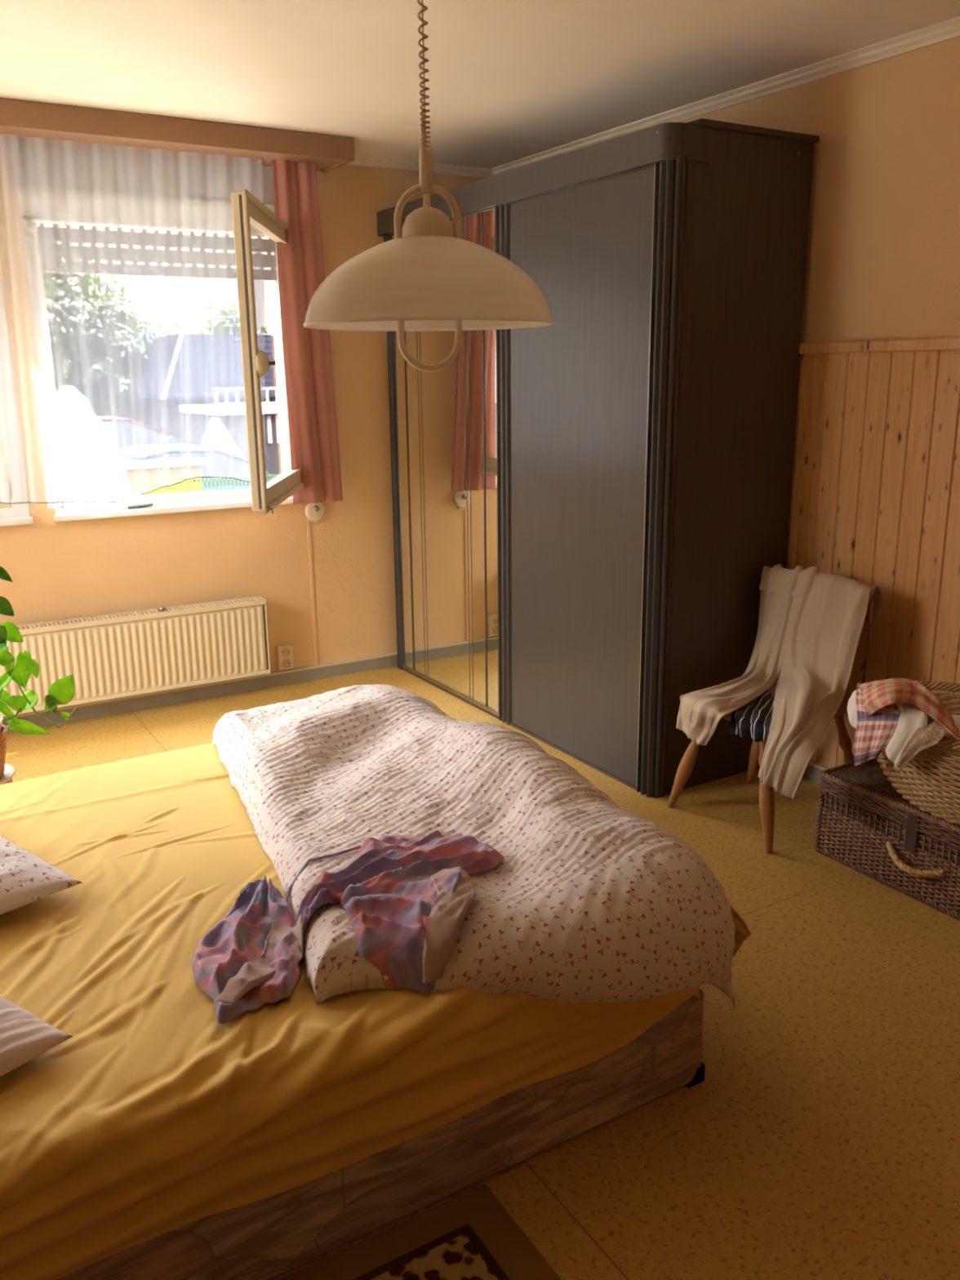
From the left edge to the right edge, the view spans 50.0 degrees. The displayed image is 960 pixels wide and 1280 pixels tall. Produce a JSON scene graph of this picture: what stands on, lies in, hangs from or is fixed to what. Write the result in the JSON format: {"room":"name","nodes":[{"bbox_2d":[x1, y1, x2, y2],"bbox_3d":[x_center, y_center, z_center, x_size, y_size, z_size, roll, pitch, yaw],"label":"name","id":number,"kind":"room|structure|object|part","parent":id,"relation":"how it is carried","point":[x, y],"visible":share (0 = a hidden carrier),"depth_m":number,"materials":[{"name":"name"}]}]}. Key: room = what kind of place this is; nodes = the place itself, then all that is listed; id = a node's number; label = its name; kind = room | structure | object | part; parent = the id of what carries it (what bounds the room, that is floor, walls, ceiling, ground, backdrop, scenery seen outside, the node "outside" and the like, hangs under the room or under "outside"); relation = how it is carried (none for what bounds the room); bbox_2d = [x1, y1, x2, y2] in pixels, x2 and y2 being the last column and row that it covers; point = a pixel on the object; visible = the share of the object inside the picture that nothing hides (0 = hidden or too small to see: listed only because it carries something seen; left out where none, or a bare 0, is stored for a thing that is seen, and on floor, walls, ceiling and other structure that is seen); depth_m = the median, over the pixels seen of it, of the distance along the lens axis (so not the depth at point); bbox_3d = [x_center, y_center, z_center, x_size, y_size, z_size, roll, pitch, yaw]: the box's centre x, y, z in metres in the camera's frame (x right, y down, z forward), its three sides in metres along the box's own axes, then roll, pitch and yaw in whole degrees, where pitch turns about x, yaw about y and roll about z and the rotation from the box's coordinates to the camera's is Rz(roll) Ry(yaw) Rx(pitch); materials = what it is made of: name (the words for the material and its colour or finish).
{"room":"bedroom","nodes":[
{"label":"bedroom","id":0,"kind":"room"},
{"bbox_2d":[0,141,484,672],"bbox_3d":[-1.687,-0.865,4.680,3.950,2.620,0.320,-9,17,-30],"label":"wall","id":1,"kind":"structure","parent":0,"point":[60,571],"depth_m":4.93,"materials":[{"name":"paint"}]},
{"bbox_2d":[0,270,33,526],"bbox_3d":[-2.522,-1.187,4.087,1.200,1.520,0.469,-9,17,-30],"label":"window","id":2,"kind":"structure","parent":1,"relation":"in","point":[11,514],"depth_m":4.32,"materials":[{"name":"white paint"}]},
{"bbox_3d":[-2.450,-1.061,3.997,1.030,1.140,0.045,-9,17,-30],"label":"casement sash","id":3,"kind":"part","parent":2,"relation":"part of","materials":[{"name":"white paint"}]},
{"bbox_3d":[-2.425,-0.434,4.130,1.170,0.030,0.055,-9,17,-30],"label":"sill","id":4,"kind":"part","parent":2,"relation":"part of","materials":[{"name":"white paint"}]},
{"bbox_2d":[0,595,270,716],"bbox_3d":[-1.652,0.062,4.662,1.395,0.384,0.137,-9,17,-30],"label":"radiator","id":5,"kind":"object","parent":1,"relation":"attached to","point":[110,656],"visible":0.91,"depth_m":4.67,"materials":[{"name":"beige metal"}]},
{"bbox_2d":[16,595,266,635],"bbox_3d":[-1.643,-0.095,4.603,1.395,0.022,0.097,-9,17,-30],"label":"grille","id":6,"kind":"object","parent":5,"relation":"attached to","point":[162,614],"depth_m":4.65,"materials":[{"name":"beige metal"}]},
{"bbox_2d":[6,141,303,522],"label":"window","id":7,"kind":"structure","parent":1,"relation":"in","point":[246,209],"depth_m":4.36,"materials":[{"name":"white paint"}]},
{"bbox_2d":[124,503,152,509],"bbox_3d":[-1.535,-0.600,4.627,0.127,0.019,0.016,-11,18,-34],"label":"stay","id":8,"kind":"object","parent":7,"relation":"attached to","point":[138,506],"visible":1,"depth_m":4.62,"materials":[{"name":"grey metal"}]},
{"bbox_3d":[-1.345,-0.610,4.755,1.170,0.030,0.055,-9,17,-30],"label":"sill","id":9,"kind":"part","parent":7,"relation":"part of","materials":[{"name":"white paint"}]},
{"bbox_3d":[-0.816,-1.045,3.885,0.040,0.104,0.104,-1,15,-1],"label":"handle plate","id":10,"kind":"part","parent":7,"relation":"part of","materials":[{"name":"beige plastic"}]},
{"bbox_3d":[-0.877,-1.185,4.344,0.045,1.150,1.030,-1,15,-1],"label":"casement sash","id":11,"kind":"part","parent":7,"relation":"part of","materials":[{"name":"white paint"}]},
{"bbox_3d":[-0.786,-1.047,3.886,0.029,0.020,0.018,-1,15,-1],"label":"handle lever","id":12,"kind":"part","parent":7,"relation":"part of","materials":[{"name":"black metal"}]},
{"bbox_3d":[-0.953,-1.365,4.979,0.025,1.320,0.030,-9,17,-30],"label":"shutter rail","id":13,"kind":"part","parent":7,"relation":"part of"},
{"bbox_2d":[0,97,355,173],"bbox_3d":[-1.927,-1.949,3.847,3.015,0.093,0.360,-9,17,-30],"label":"pelmet","id":14,"kind":"object","parent":1,"relation":"attached to","point":[33,121],"visible":1,"depth_m":4.11,"materials":[{"name":"brown wood"}]},
{"bbox_2d":[0,133,265,508],"bbox_3d":[-2.048,-1.215,4.027,2.583,1.446,0.063,-9,17,-30],"label":"sheer curtain","id":15,"kind":"object","parent":14,"relation":"hanging from","point":[82,461],"visible":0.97,"depth_m":4.35,"materials":[{"name":"white fabric"}]},
{"bbox_2d":[271,160,342,504],"bbox_3d":[-0.789,-1.392,4.763,0.283,1.513,0.080,-9,17,-30],"label":"drape","id":16,"kind":"object","parent":14,"relation":"hanging from","point":[307,352],"visible":0.86,"depth_m":4.75,"materials":[{"name":"red fabric"}]},
{"bbox_2d":[3,652,397,731],"bbox_3d":[-1.586,0.288,4.828,3.950,0.072,0.024,-9,17,-30],"label":"baseboard","id":17,"kind":"structure","parent":1,"relation":"attached to","point":[113,706],"depth_m":4.99,"materials":[{"name":"grey paint"}]},
{"bbox_2d":[276,644,293,671],"bbox_3d":[-0.974,0.087,5.152,0.080,0.127,0.032,-9,17,-30],"label":"wall socket","id":18,"kind":"object","parent":1,"relation":"attached to","point":[284,652],"visible":1,"depth_m":5.14,"materials":[{"name":"beige plastic"}]},
{"bbox_2d":[306,523,318,665],"bbox_3d":[-0.841,-0.223,5.172,0.020,0.730,0.006,-9,17,-30],"label":"duct","id":19,"kind":"object","parent":1,"relation":"attached to","point":[308,525],"visible":1,"depth_m":5.17,"materials":[{"name":"paint"}]},
{"bbox_2d":[304,502,324,523],"bbox_3d":[-0.819,-1.350,4.876,0.102,1.600,0.046,-9,17,-30],"label":"belt winder","id":20,"kind":"object","parent":1,"relation":"attached to","point":[314,512],"visible":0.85,"depth_m":5.05,"materials":[{"name":"beige plastic"}]},
{"bbox_3d":[-0.826,-0.645,5.074,0.055,0.135,0.006,-9,17,-30],"label":"wall plate","id":21,"kind":"part","parent":20,"relation":"part of","materials":[{"name":"beige plastic"}]},
{"bbox_2d":[346,153,493,177],"bbox_3d":[-1.609,-2.075,4.205,3.950,0.042,0.040,-9,17,-30],"label":"trim","id":22,"kind":"structure","parent":1,"relation":"attached to","point":[362,160],"depth_m":4.95,"materials":[{"name":"white paint"}]},
{"bbox_2d":[0,0,959,168],"bbox_3d":[-0.215,-1.598,1.934,4.350,0.150,6.150,-9,17,-30],"label":"ceiling","id":23,"kind":"structure","parent":0,"point":[509,81],"depth_m":3.32,"materials":[{"name":"paint"}]},
{"bbox_2d":[302,0,555,372],"bbox_3d":[-0.094,-0.960,1.729,0.445,0.985,0.445,2,15,12],"label":"pendant lamp","id":24,"kind":"object","parent":23,"relation":"hanging from","point":[427,277],"visible":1,"depth_m":1.69,"materials":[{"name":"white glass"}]},
{"bbox_3d":[-0.096,-1.122,1.687,0.017,0.592,0.017,-5,15,-15],"label":"coiled cord","id":25,"kind":"part","parent":24,"relation":"part of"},
{"bbox_3d":[-0.091,-0.636,1.814,0.116,0.315,0.013,-1,15,0],"label":"ring handle","id":26,"kind":"part","parent":24,"relation":"part of","materials":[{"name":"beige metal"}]},
{"bbox_3d":[-0.090,-0.630,1.815,0.445,0.146,0.445,-9,17,-30],"label":"lamp shade","id":27,"kind":"part","parent":24,"relation":"part of","materials":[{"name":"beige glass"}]},
{"bbox_2d":[4,666,959,1279],"bbox_3d":[-0.147,0.968,2.537,3.950,0.120,5.600,-9,17,-30],"label":"floor","id":28,"kind":"structure","parent":0,"point":[819,1139],"depth_m":2.23,"materials":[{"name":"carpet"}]},
{"bbox_2d":[5,777,12,783],"bbox_3d":[-1.521,0.593,3.146,0.216,0.331,0.224,-9,17,-30],"label":"stool","id":29,"kind":"object","parent":28,"relation":"on","point":[10,780],"visible":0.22,"depth_m":3.13,"materials":[{"name":"brown wood"}]},
{"bbox_2d":[0,566,77,784],"bbox_3d":[-1.494,0.093,3.135,0.236,0.638,0.470,4,15,19],"label":"potted plant","id":30,"kind":"object","parent":29,"relation":"on","point":[62,691],"visible":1,"depth_m":3.22,"materials":[{"name":"green plant"}]},
{"bbox_3d":[-1.530,0.333,3.083,0.210,0.184,0.210,-9,17,-30],"label":"pot","id":31,"kind":"part","parent":30,"relation":"part of","materials":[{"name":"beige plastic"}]},
{"bbox_3d":[-1.530,0.350,3.087,0.224,0.150,0.224,-9,17,-30],"label":"wicker pot","id":32,"kind":"part","parent":30,"relation":"part of","materials":[{"name":"brown wicker"}]},
{"bbox_3d":[-1.468,0.257,3.173,0.031,0.060,0.143,3,15,13],"label":"stem","id":33,"kind":"part","parent":30,"relation":"part of","materials":[{"name":"green plant"}]},
{"bbox_3d":[-1.396,0.184,3.213,0.275,0.263,0.146,-9,17,-30],"label":"stem","id":34,"kind":"part","parent":30,"relation":"part of","materials":[{"name":"green plant"}]},
{"bbox_3d":[-1.393,0.217,3.307,0.064,0.038,0.006,-9,17,-30],"label":"stem","id":35,"kind":"part","parent":30,"relation":"part of","materials":[{"name":"green plant"}]},
{"bbox_2d":[57,988,705,1279],"bbox_3d":[-0.809,0.755,2.376,2.056,0.383,1.625,-9,17,-30],"label":"bed","id":36,"kind":"object","parent":28,"relation":"on","point":[268,1237],"visible":0.26,"depth_m":1.89,"materials":[{"name":"wood"}]},
{"bbox_2d":[0,742,751,1279],"bbox_3d":[-0.752,0.665,2.376,2.203,0.295,1.658,-9,17,-30],"label":"fitted sheet","id":37,"kind":"object","parent":36,"relation":"on","point":[157,1116],"visible":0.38,"depth_m":1.83,"materials":[{"name":"yellow fabric"}]},
{"bbox_2d":[0,995,73,1076],"bbox_3d":[-1.096,0.674,1.645,0.540,0.090,0.640,10,18,36],"label":"pillow","id":38,"kind":"object","parent":37,"relation":"on","point":[24,1037],"visible":1,"depth_m":1.71,"materials":[{"name":"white fabric"}]},
{"bbox_2d":[0,834,81,915],"bbox_3d":[-1.390,0.515,2.198,0.720,0.124,0.760,12,19,40],"label":"pillow","id":39,"kind":"object","parent":37,"relation":"on","point":[25,877],"visible":1,"depth_m":2.21,"materials":[{"name":"fabric"}]},
{"bbox_2d":[191,875,303,1023],"bbox_3d":[-0.460,0.579,2.018,0.216,0.072,0.464,-6,16,-19],"label":"clothing","id":40,"kind":"object","parent":37,"relation":"on","point":[251,958],"visible":1,"depth_m":1.96,"materials":[{"name":"fabric"}]},
{"bbox_2d":[213,684,735,1008],"bbox_3d":[-0.126,0.480,2.695,0.934,0.444,1.733,-6,16,-20],"label":"duvet","id":41,"kind":"object","parent":37,"relation":"on","point":[589,899],"visible":0.91,"depth_m":2.25,"materials":[{"name":"fabric"}]},
{"bbox_2d":[285,830,504,993],"bbox_3d":[-0.197,0.511,2.122,0.436,0.150,0.491,3,15,14],"label":"shirt","id":42,"kind":"object","parent":41,"relation":"on","point":[406,900],"visible":1,"depth_m":2.00,"materials":[{"name":"fabric"}]},
{"bbox_2d":[280,1183,561,1279],"bbox_3d":[-0.327,1.265,1.139,1.470,0.012,1.138,-9,17,-30],"label":"rug","id":43,"kind":"object","parent":28,"relation":"on","point":[470,1235],"visible":1,"depth_m":1.82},
{"bbox_2d":[376,118,819,798],"bbox_3d":[0.341,-0.782,4.480,0.657,2.275,2.102,-9,17,-30],"label":"wardrobe","id":44,"kind":"object","parent":28,"relation":"on","point":[590,507],"visible":0.95,"depth_m":3.75,"materials":[{"name":"brown wood"}]},
{"bbox_3d":[-0.408,-0.897,5.180,0.068,2.160,0.055,-9,17,-30],"label":"fluted post","id":45,"kind":"part","parent":44,"relation":"part of","materials":[{"name":"grey wood"}]},
{"bbox_2d":[391,208,498,711],"bbox_3d":[-0.164,-0.798,4.751,0.004,2.120,0.950,-9,17,-30],"label":"mirror","id":46,"kind":"object","parent":44,"relation":"on","point":[446,420],"depth_m":4.76,"materials":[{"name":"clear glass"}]},
{"bbox_3d":[-0.155,0.237,5.019,0.010,0.018,0.950,-9,17,-30],"label":"rail","id":47,"kind":"part","parent":44,"relation":"part of","materials":[{"name":"metal"}]},
{"bbox_3d":[0.123,-0.680,4.325,0.068,2.160,0.105,-9,17,-30],"label":"fluted post","id":48,"kind":"part","parent":44,"relation":"part of","materials":[{"name":"grey wood"}]},
{"bbox_3d":[0.122,-1.782,4.097,0.174,0.107,2.092,-9,17,-30],"label":"cornice","id":49,"kind":"part","parent":44,"relation":"part of","materials":[{"name":"grey wood"}]},
{"bbox_3d":[0.362,-0.578,3.918,0.020,2.138,0.870,-9,17,-30],"label":"sliding door","id":50,"kind":"part","parent":44,"relation":"part of","materials":[{"name":"grey wood"}]},
{"bbox_3d":[0.615,-0.479,3.532,0.068,2.160,0.085,-9,17,-30],"label":"fluted post","id":51,"kind":"part","parent":44,"relation":"part of","materials":[{"name":"grey wood"}]},
{"bbox_3d":[0.898,-0.561,3.648,0.574,2.255,0.020,-9,17,-30],"label":"panel","id":52,"kind":"part","parent":44,"relation":"part of","materials":[{"name":"brown wood"}]},
{"bbox_2d":[667,598,874,853],"bbox_3d":[0.988,0.221,3.504,0.564,0.818,0.520,-9,17,-30],"label":"chair","id":53,"kind":"object","parent":28,"relation":"on","point":[766,797],"visible":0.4,"depth_m":3.42,"materials":[{"name":"brown wood"}]},
{"bbox_3d":[0.735,0.400,3.580,0.048,0.439,0.172,-14,20,-42],"label":"leg","id":54,"kind":"part","parent":53,"relation":"part of","materials":[{"name":"brown wood"}]},
{"bbox_2d":[729,689,775,742],"bbox_3d":[0.890,0.244,3.292,0.153,0.082,0.434,5,16,20],"label":"striped cloth","id":55,"kind":"object","parent":53,"relation":"on","point":[753,719],"visible":0.73,"depth_m":3.21,"materials":[{"name":"black fabric"}]},
{"bbox_3d":[1.030,0.349,3.760,0.049,0.439,0.181,-4,15,-11],"label":"leg","id":56,"kind":"part","parent":53,"relation":"part of","materials":[{"name":"brown wood"}]},
{"bbox_3d":[0.957,0.205,3.439,0.450,0.025,0.409,-9,17,-30],"label":"seat","id":57,"kind":"part","parent":53,"relation":"part of","materials":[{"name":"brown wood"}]},
{"bbox_3d":[0.916,0.470,3.304,0.049,0.434,0.098,-9,17,-30],"label":"leg","id":58,"kind":"part","parent":53,"relation":"part of","materials":[{"name":"brown wood"}]},
{"bbox_2d":[675,564,883,799],"bbox_3d":[1.007,0.083,3.394,0.526,0.567,0.830,11,19,39],"label":"trousers","id":59,"kind":"object","parent":53,"relation":"on","point":[811,622],"visible":1,"depth_m":3.40,"materials":[{"name":"beige fabric"}]},
{"bbox_3d":[0.888,0.036,3.488,0.227,0.513,0.746,11,18,37],"label":"trouser leg","id":60,"kind":"part","parent":59,"relation":"part of","materials":[{"name":"beige fabric"}]},
{"bbox_3d":[1.080,0.108,3.292,0.293,0.567,0.798,5,15,19],"label":"trouser leg","id":61,"kind":"part","parent":59,"relation":"part of","materials":[{"name":"beige fabric"}]},
{"bbox_3d":[1.247,0.425,3.463,0.163,0.438,0.048,0,15,3],"label":"leg","id":62,"kind":"part","parent":53,"relation":"part of","materials":[{"name":"brown wood"}]},
{"bbox_3d":[1.188,-0.163,3.579,0.039,0.119,0.440,-9,17,-30],"label":"rail","id":63,"kind":"part","parent":53,"relation":"part of","materials":[{"name":"brown wood"}]},
{"bbox_2d":[813,752,959,920],"bbox_3d":[1.431,0.596,3.104,0.495,0.278,0.718,-9,17,-30],"label":"wicker trunk","id":64,"kind":"object","parent":28,"relation":"on","point":[864,825],"visible":0.77,"depth_m":3.09,"materials":[{"name":"brown wicker"}]},
{"bbox_3d":[1.451,0.493,3.088,0.446,0.060,0.710,-9,17,-30],"label":"woven lid","id":65,"kind":"part","parent":64,"relation":"part of","materials":[{"name":"brown wicker"}]},
{"bbox_3d":[1.457,0.492,3.086,0.425,0.044,0.690,-9,17,-30],"label":"lid","id":66,"kind":"part","parent":64,"relation":"part of","materials":[{"name":"brown wicker"}]},
{"bbox_3d":[1.252,0.645,2.990,0.060,0.053,0.199,-9,17,-30],"label":"handle","id":67,"kind":"part","parent":64,"relation":"part of","materials":[{"name":"wicker"}]},
{"bbox_2d":[876,680,959,825],"bbox_3d":[1.438,0.351,2.931,0.550,0.290,0.758,-11,18,-33],"label":"laundry basket","id":68,"kind":"object","parent":64,"relation":"on","point":[935,790],"visible":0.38,"depth_m":2.86,"materials":[{"name":"wicker"}]},
{"bbox_2d":[847,688,861,728],"bbox_3d":[1.113,0.196,3.017,0.057,0.123,0.158,1,15,7],"label":"cloth","id":69,"kind":"object","parent":68,"relation":"hanging from","point":[851,705],"visible":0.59,"depth_m":3.02,"materials":[{"name":"fabric"}]},
{"bbox_2d":[884,702,928,767],"bbox_3d":[1.182,0.267,2.810,0.102,0.178,0.106,-4,15,-12],"label":"towel","id":70,"kind":"object","parent":68,"relation":"hanging from","point":[911,717],"visible":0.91,"depth_m":2.79,"materials":[{"name":"fabric"}]},
{"bbox_2d":[853,677,959,765],"bbox_3d":[1.198,0.240,2.928,0.248,0.269,0.483,4,15,17],"label":"checked towel","id":71,"kind":"object","parent":68,"relation":"in","point":[877,709],"visible":1,"depth_m":2.86,"materials":[{"name":"red fabric"}]},
{"bbox_2d":[895,715,946,771],"bbox_3d":[1.185,0.281,2.791,0.096,0.155,0.169,1,15,7],"label":"lace cloth","id":72,"kind":"object","parent":68,"relation":"hanging from","point":[913,752],"visible":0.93,"depth_m":2.75,"materials":[{"name":"fabric"}]},
{"bbox_2d":[892,714,959,769],"bbox_3d":[1.438,0.299,2.906,0.403,0.116,0.602,-9,17,-30],"label":"laundry","id":73,"kind":"object","parent":68,"relation":"in","point":[956,717],"visible":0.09,"depth_m":2.88,"materials":[{"name":"fabric"}]},
{"bbox_2d":[680,36,959,342],"bbox_3d":[1.578,-0.547,3.314,0.200,2.620,6.150,-9,17,-30],"label":"wall","id":74,"kind":"structure","parent":0,"point":[882,263],"depth_m":3.34,"materials":[{"name":"paint"}]},
{"bbox_2d":[491,16,959,175],"bbox_3d":[1.499,-1.762,2.867,0.040,0.042,5.600,-9,17,-30],"label":"trim","id":75,"kind":"structure","parent":74,"relation":"attached to","point":[948,29],"depth_m":3.60,"materials":[{"name":"white paint"}]},
{"bbox_2d":[803,760,831,784],"bbox_3d":[1.525,0.605,3.471,0.024,0.072,5.580,-9,17,-30],"label":"baseboard","id":76,"kind":"structure","parent":74,"relation":"attached to","point":[813,770],"depth_m":3.88,"materials":[{"name":"grey paint"}]},
{"bbox_2d":[786,337,959,767],"bbox_3d":[1.534,-0.132,3.271,0.034,1.600,5.610,-9,17,-30],"label":"wood paneling","id":77,"kind":"structure","parent":74,"relation":"attached to","point":[875,491],"depth_m":3.47,"materials":[{"name":"brown wood"}]},
{"bbox_3d":[1.517,-0.892,3.087,0.034,0.037,5.580,-9,17,-30],"label":"cap rail","id":78,"kind":"part","parent":77,"relation":"part of","materials":[{"name":"brown wood"}]},
{"label":"outside","id":79,"kind":"structure","parent":0,"visible":0},
{"bbox_3d":[-14.639,-10.048,48.570,100.000,0.200,89.550,-9,17,-30],"label":"ground","id":80,"kind":"structure","parent":79,"visible":0},
{"bbox_2d":[40,224,142,417],"bbox_3d":[-10.291,-6.658,23.143,5.073,6.004,5.069,4,15,19],"label":"tree","id":81,"kind":"object","parent":80,"relation":"on","point":[50,279],"visible":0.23,"depth_m":21.84,"materials":[{"name":"green plant"}]},
{"bbox_2d":[53,301,141,417],"bbox_3d":[-11.520,-8.240,32.557,4.801,4.777,4.397,3,15,14],"label":"tree","id":82,"kind":"object","parent":80,"relation":"on","point":[114,411],"visible":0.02,"depth_m":31.39,"materials":[{"name":"green plant"}]},
{"bbox_2d":[64,297,160,425],"bbox_3d":[-7.955,-5.513,22.785,2.327,3.910,1.852,-9,17,-30],"label":"tree","id":83,"kind":"object","parent":80,"relation":"on","point":[135,336],"visible":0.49,"depth_m":22.22,"materials":[{"name":"green plant"}]},
{"bbox_2d":[96,416,179,449],"bbox_3d":[-6.663,-2.801,16.801,4.094,1.624,1.700,-9,17,-30],"label":"car","id":84,"kind":"object","parent":80,"relation":"on","point":[138,430],"visible":0.02,"depth_m":16.50,"materials":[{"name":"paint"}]},
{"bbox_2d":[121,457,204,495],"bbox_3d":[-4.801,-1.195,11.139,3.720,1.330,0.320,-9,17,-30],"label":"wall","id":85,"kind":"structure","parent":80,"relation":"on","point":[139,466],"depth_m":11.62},
{"bbox_2d":[108,332,276,444],"bbox_3d":[-5.424,-5.484,24.075,5.606,3.117,6.464,-9,17,-30],"label":"house","id":86,"kind":"structure","parent":80,"relation":"on","point":[218,354],"depth_m":20.91,"materials":[{"name":"stone"}]},
{"bbox_2d":[119,444,275,491],"bbox_3d":[-4.462,-1.955,14.047,3.593,1.326,1.700,-9,17,-30],"label":"car","id":87,"kind":"object","parent":80,"relation":"on","point":[219,463],"visible":0.03,"depth_m":13.68,"materials":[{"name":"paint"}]},
{"bbox_2d":[150,301,271,337],"bbox_3d":[-10.532,-10.247,39.069,5.655,4.984,5.043,-9,17,-30],"label":"tree","id":88,"kind":"object","parent":80,"relation":"on","point":[217,312],"visible":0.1,"depth_m":37.81,"materials":[{"name":"green plant"}]},
{"bbox_2d":[201,417,242,457],"bbox_3d":[-4.392,-3.061,17.843,0.800,1.550,0.100,-9,17,-30],"label":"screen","id":89,"kind":"object","parent":80,"relation":"on","point":[218,442],"visible":0.3,"depth_m":17.62,"materials":[{"name":"white"}]},
{"bbox_2d":[182,386,281,478],"bbox_3d":[-3.785,-3.935,20.196,3.480,2.040,2.350,-9,17,-30],"label":"balcony","id":90,"kind":"object","parent":80,"relation":"on","point":[273,448],"visible":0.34,"depth_m":18.94,"materials":[{"name":"white"}]},
{"bbox_3d":[-3.279,-4.532,19.095,3.340,0.340,0.050,-9,17,-30],"label":"railing","id":91,"kind":"part","parent":90,"relation":"part of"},
{"bbox_2d":[193,474,282,491],"bbox_3d":[-2.611,-1.359,11.988,1.362,1.170,0.060,-9,17,-30],"label":"wire fence","id":92,"kind":"object","parent":80,"relation":"on","point":[276,475],"visible":0.16,"depth_m":11.68,"materials":[{"name":"green metal"}]}
]}

